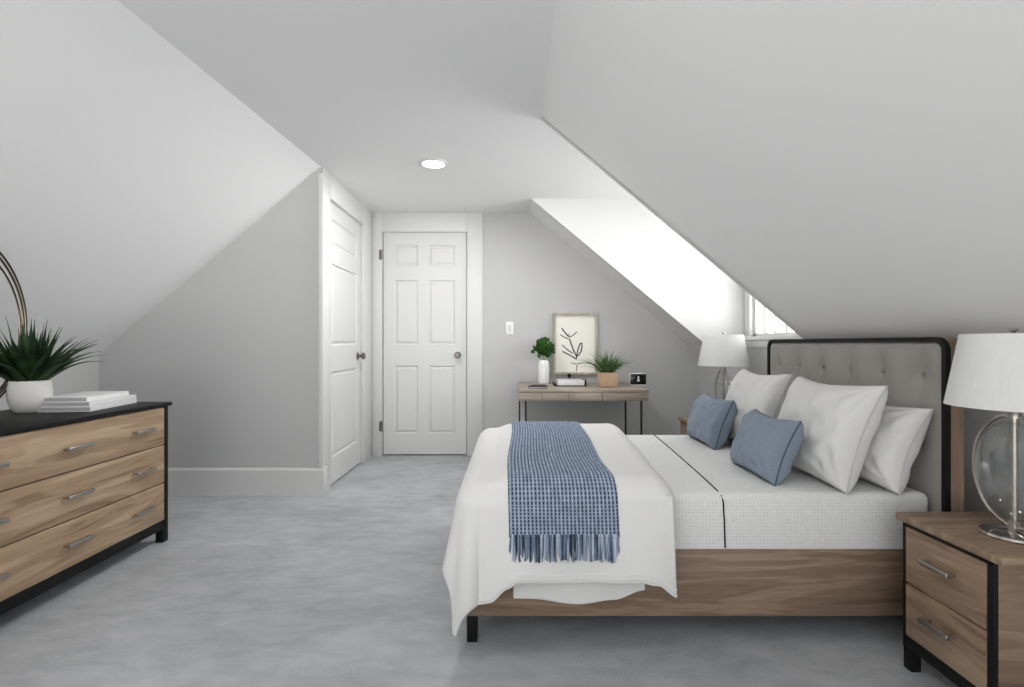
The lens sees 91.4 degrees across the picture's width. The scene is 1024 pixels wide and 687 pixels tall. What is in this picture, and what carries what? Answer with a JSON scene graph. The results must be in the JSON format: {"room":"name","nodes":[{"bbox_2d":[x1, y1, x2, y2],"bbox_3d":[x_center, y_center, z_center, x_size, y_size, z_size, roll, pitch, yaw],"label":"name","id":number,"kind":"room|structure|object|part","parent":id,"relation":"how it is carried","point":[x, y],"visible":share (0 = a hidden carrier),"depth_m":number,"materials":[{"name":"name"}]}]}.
{"room":"bedroom","nodes":[
{"label":"bedroom","id":0,"kind":"room"},
{"bbox_2d":[0,355,98,409],"bbox_3d":[-3.181,0.580,0.760,0.100,1.040,5.731,0,0,3],"label":"wall","id":1,"kind":"structure","parent":0,"point":[81,377],"depth_m":3.45,"materials":[{"name":"grey paint"}]},
{"bbox_2d":[0,0,321,355],"bbox_3d":[-2.351,-0.640,0.770,1.683,1.549,5.825,0,0,3],"label":"ceiling","id":2,"kind":"structure","parent":0,"point":[126,168],"depth_m":2.51,"materials":[{"name":"paint"}]},
{"bbox_2d":[99,168,321,467],"bbox_3d":[-2.257,-0.125,3.670,1.720,2.450,0.100,0,0,0],"label":"wall","id":3,"kind":"structure","parent":0,"point":[234,348],"depth_m":3.62,"materials":[{"name":"grey paint"}]},
{"bbox_2d":[168,468,321,495],"bbox_3d":[-2.186,1.000,3.612,1.622,0.200,0.016,0,0,0],"label":"baseboard","id":4,"kind":"structure","parent":3,"relation":"attached to","point":[181,481],"depth_m":3.60,"materials":[{"name":"white paint"}]},
{"bbox_2d":[322,466,326,495],"bbox_3d":[-1.369,1.000,3.635,0.016,0.200,0.061,0,0,0],"label":"baseboard","id":5,"kind":"structure","parent":3,"relation":"attached to","point":[324,470],"depth_m":3.61,"materials":[{"name":"white paint"}]},
{"bbox_2d":[331,201,361,462],"bbox_3d":[-1.440,-0.090,4.320,0.090,2.380,1.200,0,0,0],"label":"wall","id":6,"kind":"structure","parent":0,"point":[331,201],"depth_m":4.60,"materials":[{"name":"white paint"}]},
{"bbox_2d":[319,168,371,491],"bbox_3d":[-1.387,-0.090,4.245,0.036,2.380,1.274,0,0,0],"label":"trim","id":7,"kind":"structure","parent":6,"relation":"attached to","point":[330,188],"depth_m":3.75,"materials":[{"name":"white paint"}]},
{"bbox_2d":[331,202,365,483],"bbox_3d":[-1.385,-0.001,4.189,0.105,2.178,0.816,0,0,0],"label":"door","id":8,"kind":"structure","parent":6,"relation":"in","point":[345,231],"depth_m":4.19,"materials":[{"name":"white paint"}]},
{"bbox_3d":[-1.368,0.113,4.512,0.070,0.066,0.066,0,0,0],"label":"knob","id":9,"kind":"part","parent":8,"relation":"part of","materials":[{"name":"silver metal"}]},
{"bbox_2d":[118,0,634,212],"bbox_3d":[0.238,-1.330,1.450,3.844,0.100,7.100,0,0,0],"label":"ceiling","id":10,"kind":"structure","parent":0,"point":[368,90],"depth_m":2.48,"materials":[{"name":"paint"}]},
{"bbox_2d":[419,158,447,168],"bbox_3d":[-0.564,-1.275,3.550,0.208,0.010,0.208,0,0,0],"label":"recessed light","id":11,"kind":"object","parent":10,"relation":"in","point":[431,163],"visible":1,"depth_m":3.54,"materials":[{"name":"white paint"}]},
{"bbox_2d":[422,160,444,167],"bbox_3d":[-0.564,-1.276,3.550,0.160,0.006,0.160,0,0,0],"label":"diffuser","id":12,"kind":"object","parent":11,"relation":"attached to","point":[425,163],"depth_m":3.54,"materials":[{"name":"white plastic"}]},
{"bbox_2d":[0,454,957,686],"bbox_3d":[-0.650,1.150,1.450,5.900,0.100,7.100,0,0,0],"label":"floor","id":13,"kind":"structure","parent":0,"point":[346,586],"depth_m":1.97,"materials":[{"name":"grey carpet"}]},
{"bbox_2d":[0,402,171,615],"bbox_3d":[-2.206,0.714,2.019,0.612,0.772,1.598,0,0,0],"label":"dresser","id":14,"kind":"object","parent":13,"relation":"on","point":[78,490],"visible":0.99,"depth_m":2.21,"materials":[{"name":"black paint"}]},
{"bbox_3d":[-1.917,0.874,1.825,0.033,0.018,0.132,0,0,0],"label":"handle","id":15,"kind":"part","parent":14,"relation":"part of","materials":[{"name":"silver metal"}]},
{"bbox_3d":[-1.917,0.665,1.825,0.033,0.018,0.132,0,0,0],"label":"handle","id":16,"kind":"part","parent":14,"relation":"part of","materials":[{"name":"silver metal"}]},
{"bbox_3d":[-1.917,0.455,1.825,0.033,0.018,0.132,0,0,0],"label":"handle","id":17,"kind":"part","parent":14,"relation":"part of","materials":[{"name":"silver metal"}]},
{"bbox_2d":[0,252,26,397],"bbox_3d":[-2.320,-0.083,2.100,0.100,0.821,0.815,0,0,-15],"label":"ring sculpture","id":18,"kind":"object","parent":14,"relation":"on","point":[3,386],"visible":0.69,"depth_m":2.42,"materials":[{"name":"black paint"}]},
{"bbox_2d":[0,316,103,412],"bbox_3d":[-2.304,0.100,2.421,0.540,0.456,0.579,0,0,-44],"label":"potted plant","id":19,"kind":"object","parent":14,"relation":"on","point":[29,366],"visible":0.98,"depth_m":2.35,"materials":[{"name":"green plant"}]},
{"bbox_3d":[-2.318,0.253,2.400,0.163,0.151,0.163,0,0,0],"label":"pot","id":20,"kind":"part","parent":19,"relation":"part of","materials":[{"name":"white ceramic"}]},
{"bbox_3d":[-1.917,0.874,2.211,0.033,0.018,0.132,0,0,0],"label":"handle","id":21,"kind":"part","parent":14,"relation":"part of","materials":[{"name":"silver metal"}]},
{"bbox_3d":[-1.917,0.665,2.211,0.033,0.018,0.132,0,0,0],"label":"handle","id":22,"kind":"part","parent":14,"relation":"part of","materials":[{"name":"silver metal"}]},
{"bbox_3d":[-1.917,0.455,2.211,0.033,0.018,0.132,0,0,0],"label":"handle","id":23,"kind":"part","parent":14,"relation":"part of","materials":[{"name":"silver metal"}]},
{"bbox_3d":[-1.948,0.874,2.018,0.030,0.202,1.509,0,0,0],"label":"drawer","id":24,"kind":"part","parent":14,"relation":"part of","materials":[{"name":"brown wood"}]},
{"bbox_3d":[-1.948,0.665,2.018,0.030,0.205,1.509,0,0,0],"label":"drawer","id":25,"kind":"part","parent":14,"relation":"part of","materials":[{"name":"brown wood"}]},
{"bbox_3d":[-1.948,0.455,2.018,0.030,0.204,1.509,0,0,0],"label":"drawer","id":26,"kind":"part","parent":14,"relation":"part of","materials":[{"name":"brown wood"}]},
{"bbox_2d":[38,399,136,411],"bbox_3d":[-2.180,0.317,2.575,0.240,0.023,0.365,0,0,-8],"label":"book","id":27,"kind":"object","parent":14,"relation":"on","point":[120,403],"visible":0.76,"depth_m":2.41,"materials":[{"name":"white paper"}]},
{"bbox_2d":[43,394,135,406],"bbox_3d":[-2.180,0.293,2.575,0.235,0.023,0.360,0,0,-7],"label":"book","id":28,"kind":"object","parent":27,"relation":"on","point":[130,396],"visible":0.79,"depth_m":2.42,"materials":[{"name":"white paper"}]},
{"bbox_2d":[44,391,128,401],"bbox_3d":[-2.192,0.271,2.563,0.220,0.022,0.335,0,0,-9],"label":"book","id":29,"kind":"object","parent":28,"relation":"on","point":[85,396],"visible":0.94,"depth_m":2.50,"materials":[{"name":"white paper"}]},
{"bbox_3d":[-1.917,0.874,2.605,0.033,0.018,0.132,0,0,0],"label":"handle","id":30,"kind":"part","parent":14,"relation":"part of","materials":[{"name":"silver metal"}]},
{"bbox_3d":[-1.917,0.665,2.605,0.033,0.018,0.132,0,0,0],"label":"handle","id":31,"kind":"part","parent":14,"relation":"part of","materials":[{"name":"silver metal"}]},
{"bbox_3d":[-1.917,0.455,2.605,0.033,0.018,0.132,0,0,0],"label":"handle","id":32,"kind":"part","parent":14,"relation":"part of","materials":[{"name":"silver metal"}]},
{"bbox_3d":[-1.952,1.059,2.779,0.042,0.082,0.042,0,0,0],"label":"leg","id":33,"kind":"part","parent":14,"relation":"part of","materials":[{"name":"black paint"}]},
{"bbox_2d":[518,383,648,434],"bbox_3d":[0.581,0.740,4.486,1.069,0.720,0.772,0,0,0],"label":"desk","id":34,"kind":"object","parent":13,"relation":"on","point":[591,391],"visible":0.7,"depth_m":4.10,"materials":[{"name":"brown wood"}]},
{"bbox_3d":[0.105,0.785,4.130,0.016,0.630,0.016,0,0,0],"label":"leg","id":35,"kind":"part","parent":34,"relation":"part of","materials":[{"name":"black metal"}]},
{"bbox_3d":[0.141,0.438,4.108,0.187,0.065,0.016,0,0,0],"label":"drawer","id":36,"kind":"part","parent":34,"relation":"part of","materials":[{"name":"brown wood"}]},
{"bbox_2d":[528,386,547,388],"bbox_3d":[0.212,0.371,4.260,0.160,0.018,0.100,0,0,0],"label":"notebook","id":37,"kind":"object","parent":34,"relation":"on","point":[529,387],"visible":1,"depth_m":4.21,"materials":[{"name":"grey paper"}]},
{"bbox_2d":[531,337,555,383],"bbox_3d":[0.291,0.157,4.753,0.230,0.446,0.225,0,0,-43],"label":"plant","id":38,"kind":"object","parent":34,"relation":"on","point":[542,347],"visible":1,"depth_m":4.72,"materials":[{"name":"green plant"}]},
{"bbox_3d":[0.347,0.438,4.108,0.216,0.065,0.016,0,0,0],"label":"drawer","id":39,"kind":"part","parent":34,"relation":"part of","materials":[{"name":"brown wood"}]},
{"bbox_2d":[552,373,585,385],"bbox_3d":[0.507,0.328,4.535,0.285,0.104,0.209,0,0,0],"label":"tray","id":40,"kind":"object","parent":34,"relation":"on","point":[569,374],"visible":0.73,"depth_m":4.53,"materials":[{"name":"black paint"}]},
{"bbox_2d":[557,379,584,385],"bbox_3d":[0.515,0.348,4.500,0.235,0.045,0.170,0,0,0],"label":"book","id":41,"kind":"object","parent":40,"relation":"on","point":[560,382],"visible":1,"depth_m":4.42,"materials":[{"name":"white paper"}]},
{"bbox_3d":[0.597,0.438,4.108,0.276,0.065,0.016,0,0,0],"label":"drawer","id":42,"kind":"part","parent":34,"relation":"part of","materials":[{"name":"brown wood"}]},
{"bbox_2d":[578,350,633,387],"bbox_3d":[0.831,0.212,4.381,0.499,0.335,0.477,0,0,12],"label":"potted plant","id":43,"kind":"object","parent":34,"relation":"on","point":[607,376],"visible":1,"depth_m":4.30,"materials":[{"name":"green plant"}]},
{"bbox_3d":[0.829,0.315,4.370,0.180,0.130,0.180,0,0,0],"label":"pot","id":44,"kind":"part","parent":43,"relation":"part of","materials":[{"name":"beige ceramic"}]},
{"bbox_3d":[1.070,0.785,4.752,0.016,0.630,0.016,0,0,0],"label":"leg","id":45,"kind":"part","parent":34,"relation":"part of","materials":[{"name":"black metal"}]},
{"bbox_3d":[0.926,0.438,4.108,0.374,0.065,0.016,0,0,0],"label":"drawer","id":46,"kind":"part","parent":34,"relation":"part of","materials":[{"name":"brown wood"}]},
{"bbox_2d":[629,373,645,385],"bbox_3d":[1.105,0.322,4.437,0.148,0.116,0.065,0,0,0],"label":"picture frame","id":47,"kind":"object","parent":34,"relation":"on","point":[635,379],"visible":1,"depth_m":4.41,"materials":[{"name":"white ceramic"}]},
{"bbox_3d":[1.060,0.785,4.130,0.016,0.630,0.016,0,0,0],"label":"leg","id":48,"kind":"part","parent":34,"relation":"part of","materials":[{"name":"black metal"}]},
{"bbox_2d":[678,417,688,434],"bbox_3d":[1.529,0.839,3.753,0.504,0.522,0.376,0,0,0],"label":"nightstand","id":49,"kind":"object","parent":13,"relation":"on","point":[683,420],"visible":0.13,"depth_m":3.85,"materials":[{"name":"brown wood"}]},
{"bbox_3d":[1.324,0.711,3.767,0.024,0.185,0.285,0,0,0],"label":"drawer","id":50,"kind":"part","parent":49,"relation":"part of","materials":[{"name":"brown wood"}]},
{"bbox_2d":[698,333,749,399],"bbox_3d":[1.585,0.248,3.765,0.364,0.660,0.364,0,0,0],"label":"table lamp","id":51,"kind":"object","parent":49,"relation":"on","point":[723,351],"visible":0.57,"depth_m":3.63,"materials":[{"name":"white fabric"}]},
{"bbox_3d":[1.585,0.347,3.765,0.041,0.429,0.041,0,0,0],"label":"stem","id":52,"kind":"part","parent":51,"relation":"part of","materials":[{"name":"silver metal"}]},
{"bbox_3d":[1.585,0.051,3.765,0.364,0.232,0.364,0,0,0],"label":"lamp shade","id":53,"kind":"part","parent":51,"relation":"part of","materials":[{"name":"white fabric"}]},
{"bbox_2d":[466,337,963,641],"bbox_3d":[0.709,0.538,2.416,1.797,1.124,1.268,0,0,0],"label":"bed","id":54,"kind":"object","parent":13,"relation":"on","point":[746,544],"visible":0.44,"depth_m":1.84,"materials":[{"name":"white fabric"}]},
{"bbox_3d":[-0.151,1.048,1.861,0.038,0.105,0.045,0,0,0],"label":"leg","id":55,"kind":"part","parent":54,"relation":"part of","materials":[{"name":"black paint"}]},
{"bbox_2d":[442,423,676,635],"bbox_3d":[0.196,0.746,2.421,0.906,0.541,1.434,0,0,0],"label":"duvet","id":56,"kind":"object","parent":54,"relation":"on","point":[478,567],"visible":0.73,"depth_m":1.75,"materials":[{"name":"white fabric"}]},
{"bbox_2d":[507,421,619,562],"bbox_3d":[0.187,0.612,2.417,0.428,0.299,1.399,0,0,0],"label":"throw blanket","id":57,"kind":"object","parent":56,"relation":"on","point":[559,485],"visible":1,"depth_m":1.75,"materials":[{"name":"blue fabric"}]},
{"bbox_3d":[0.703,0.878,1.853,1.725,0.248,0.035,0,0,0],"label":"rail","id":58,"kind":"part","parent":54,"relation":"part of","materials":[{"name":"brown wood"}]},
{"bbox_2d":[686,393,736,449],"bbox_3d":[1.098,0.423,2.777,0.202,0.258,0.378,0,0,0],"label":"lumbar cushion","id":59,"kind":"object","parent":54,"relation":"on","point":[710,421],"visible":1,"depth_m":2.63,"materials":[{"name":"blue fabric"}]},
{"bbox_2d":[725,369,793,439],"bbox_3d":[1.301,0.350,2.703,0.260,0.404,0.509,0,0,0],"label":"pillow","id":60,"kind":"object","parent":54,"relation":"on","point":[767,394],"visible":0.52,"depth_m":2.55,"materials":[{"name":"white fabric"}]},
{"bbox_2d":[730,409,803,485],"bbox_3d":[1.062,0.426,2.118,0.203,0.253,0.368,0,0,0],"label":"lumbar cushion","id":61,"kind":"object","parent":54,"relation":"on","point":[764,445],"visible":1,"depth_m":1.98,"materials":[{"name":"blue fabric"}]},
{"bbox_3d":[0.700,0.666,2.442,1.680,0.228,1.209,0,0,0],"label":"mattress","id":62,"kind":"part","parent":54,"relation":"part of","materials":[{"name":"white fabric"}]},
{"bbox_2d":[777,376,887,493],"bbox_3d":[1.295,0.352,2.105,0.256,0.399,0.554,0,0,0],"label":"pillow","id":63,"kind":"object","parent":54,"relation":"on","point":[840,422],"visible":0.8,"depth_m":1.91,"materials":[{"name":"white fabric"}]},
{"bbox_3d":[1.552,0.388,2.409,0.019,0.824,1.253,0,0,0],"label":"headboard frame","id":64,"kind":"part","parent":54,"relation":"part of","materials":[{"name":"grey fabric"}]},
{"bbox_2d":[859,406,933,494],"bbox_3d":[1.462,0.393,2.096,0.226,0.315,0.571,0,0,0],"label":"pillow","id":65,"kind":"object","parent":54,"relation":"on","point":[897,442],"visible":0.38,"depth_m":1.85,"materials":[{"name":"white fabric"}]},
{"bbox_3d":[1.583,0.538,2.409,0.047,1.124,1.253,0,0,0],"label":"headboard","id":66,"kind":"part","parent":54,"relation":"part of","materials":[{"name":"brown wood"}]},
{"bbox_2d":[896,512,1023,686],"bbox_3d":[1.543,0.839,1.533,0.504,0.522,0.376,0,0,0],"label":"nightstand","id":67,"kind":"object","parent":13,"relation":"on","point":[963,587],"visible":1,"depth_m":1.49,"materials":[{"name":"brown wood"}]},
{"bbox_3d":[1.348,1.052,1.688,0.034,0.095,0.034,0,0,0],"label":"leg","id":68,"kind":"part","parent":67,"relation":"part of","materials":[{"name":"black paint"}]},
{"bbox_3d":[1.308,0.881,1.545,0.035,0.018,0.105,0,0,0],"label":"handle","id":69,"kind":"part","parent":67,"relation":"part of","materials":[{"name":"silver metal"}]},
{"bbox_3d":[1.308,0.696,1.545,0.035,0.018,0.105,0,0,0],"label":"handle","id":70,"kind":"part","parent":67,"relation":"part of","materials":[{"name":"silver metal"}]},
{"bbox_3d":[1.338,0.896,1.546,0.024,0.174,0.285,0,0,0],"label":"drawer","id":71,"kind":"part","parent":67,"relation":"part of","materials":[{"name":"brown wood"}]},
{"bbox_3d":[1.338,0.711,1.546,0.024,0.185,0.285,0,0,0],"label":"drawer","id":72,"kind":"part","parent":67,"relation":"part of","materials":[{"name":"brown wood"}]},
{"bbox_3d":[1.337,0.816,1.545,0.014,0.428,0.324,0,0,0],"label":"frame","id":73,"kind":"part","parent":67,"relation":"part of","materials":[{"name":"black paint"}]},
{"bbox_2d":[943,329,1023,544],"bbox_3d":[1.503,0.267,1.500,0.322,0.623,0.322,0,0,0],"label":"table lamp","id":74,"kind":"object","parent":67,"relation":"on","point":[987,370],"visible":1,"depth_m":1.47,"materials":[{"name":"white fabric"}]},
{"bbox_3d":[1.503,0.081,1.500,0.322,0.219,0.322,0,0,0],"label":"lamp shade","id":75,"kind":"part","parent":74,"relation":"part of","materials":[{"name":"white fabric"}]},
{"bbox_3d":[1.503,0.360,1.500,0.036,0.405,0.036,0,0,0],"label":"stem","id":76,"kind":"part","parent":74,"relation":"part of","materials":[{"name":"silver metal"}]},
{"bbox_2d":[382,213,699,455],"bbox_3d":[-0.560,-0.090,4.950,5.080,2.380,0.100,0,0,0],"label":"wall","id":77,"kind":"structure","parent":0,"point":[530,275],"depth_m":4.90,"materials":[{"name":"grey paint"}]},
{"bbox_2d":[379,233,466,453],"bbox_3d":[-0.882,-0.001,4.894,0.850,2.178,0.105,0,0,0],"label":"door","id":78,"kind":"structure","parent":77,"relation":"in","point":[425,274],"depth_m":4.91,"materials":[{"name":"white paint"}]},
{"bbox_3d":[-0.542,0.113,4.877,0.066,0.066,0.070,0,0,0],"label":"knob","id":79,"kind":"part","parent":78,"relation":"part of","materials":[{"name":"silver metal"}]},
{"bbox_2d":[372,212,482,455],"bbox_3d":[-0.836,-0.090,4.891,1.079,2.380,0.018,0,0,0],"label":"trim","id":80,"kind":"structure","parent":77,"relation":"attached to","point":[471,223],"depth_m":4.88,"materials":[{"name":"white paint"}]},
{"bbox_2d":[506,322,512,334],"bbox_3d":[-0.032,-0.150,4.895,0.072,0.124,0.010,0,0,0],"label":"light switch","id":81,"kind":"object","parent":77,"relation":"attached to","point":[509,325],"visible":1,"depth_m":4.89,"materials":[{"name":"plastic"}]},
{"bbox_2d":[553,313,597,374],"bbox_3d":[0.606,0.005,4.880,0.435,0.600,0.036,0,0,0],"label":"picture frame","id":82,"kind":"object","parent":77,"relation":"attached to","point":[575,335],"visible":0.98,"depth_m":4.89,"materials":[{"name":"white paper"}]},
{"bbox_2d":[529,201,701,354],"bbox_3d":[1.010,-0.640,4.700,1.700,1.560,0.500,0,0,0],"label":"ceiling","id":83,"kind":"structure","parent":0,"point":[538,213],"depth_m":4.67,"materials":[{"name":"paint"}]},
{"bbox_2d":[531,199,743,342],"bbox_3d":[1.150,-0.583,4.445,1.980,1.395,0.050,0,0,0],"label":"wall","id":84,"kind":"structure","parent":0,"point":[627,236],"depth_m":4.42,"materials":[{"name":"white paint"}]},
{"bbox_2d":[752,297,762,336],"bbox_3d":[2.110,-0.590,3.642,0.100,1.380,1.657,0,0,0],"label":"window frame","id":85,"kind":"structure","parent":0,"point":[761,305],"depth_m":4.32,"materials":[{"name":"white paint"}]},
{"bbox_2d":[744,290,797,336],"bbox_3d":[2.079,-0.625,3.642,0.082,1.149,1.533,0,0,0],"label":"window","id":86,"kind":"structure","parent":85,"relation":"in","point":[747,297],"depth_m":4.29,"materials":[{"name":"white paint"}]},
{"bbox_3d":[2.049,-0.626,3.642,0.022,1.148,1.533,0,0,0],"label":"casing","id":87,"kind":"part","parent":86,"relation":"part of","materials":[{"name":"white paint"}]},
{"bbox_3d":[2.100,-0.578,3.650,0.040,1.054,1.350,0,0,0],"label":"frame","id":88,"kind":"part","parent":86,"relation":"part of","materials":[{"name":"white paint"}]},
{"bbox_2d":[541,0,1023,338],"bbox_3d":[1.010,-0.640,0.366,1.700,1.560,4.933,0,0,0],"label":"ceiling","id":89,"kind":"structure","parent":0,"point":[857,166],"depth_m":1.61,"materials":[{"name":"paint"}]},
{"bbox_2d":[541,117,807,338],"bbox_3d":[1.150,-0.583,2.838,1.980,1.395,0.050,0,0,0],"label":"trim","id":90,"kind":"structure","parent":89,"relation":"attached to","point":[594,162],"depth_m":2.84,"materials":[{"name":"white paint"}]},
{"bbox_2d":[700,347,1023,511],"bbox_3d":[1.880,0.537,1.425,0.100,1.125,7.050,0,0,0],"label":"wall","id":91,"kind":"structure","parent":0,"point":[993,451],"depth_m":1.95,"materials":[{"name":"grey paint"}]},
{"bbox_2d":[745,335,802,347],"bbox_3d":[1.930,-0.011,3.642,0.260,0.082,1.553,0,0,0],"label":"trim","id":92,"kind":"structure","parent":91,"relation":"attached to","point":[758,341],"depth_m":3.64,"materials":[{"name":"white paint"}]}
]}

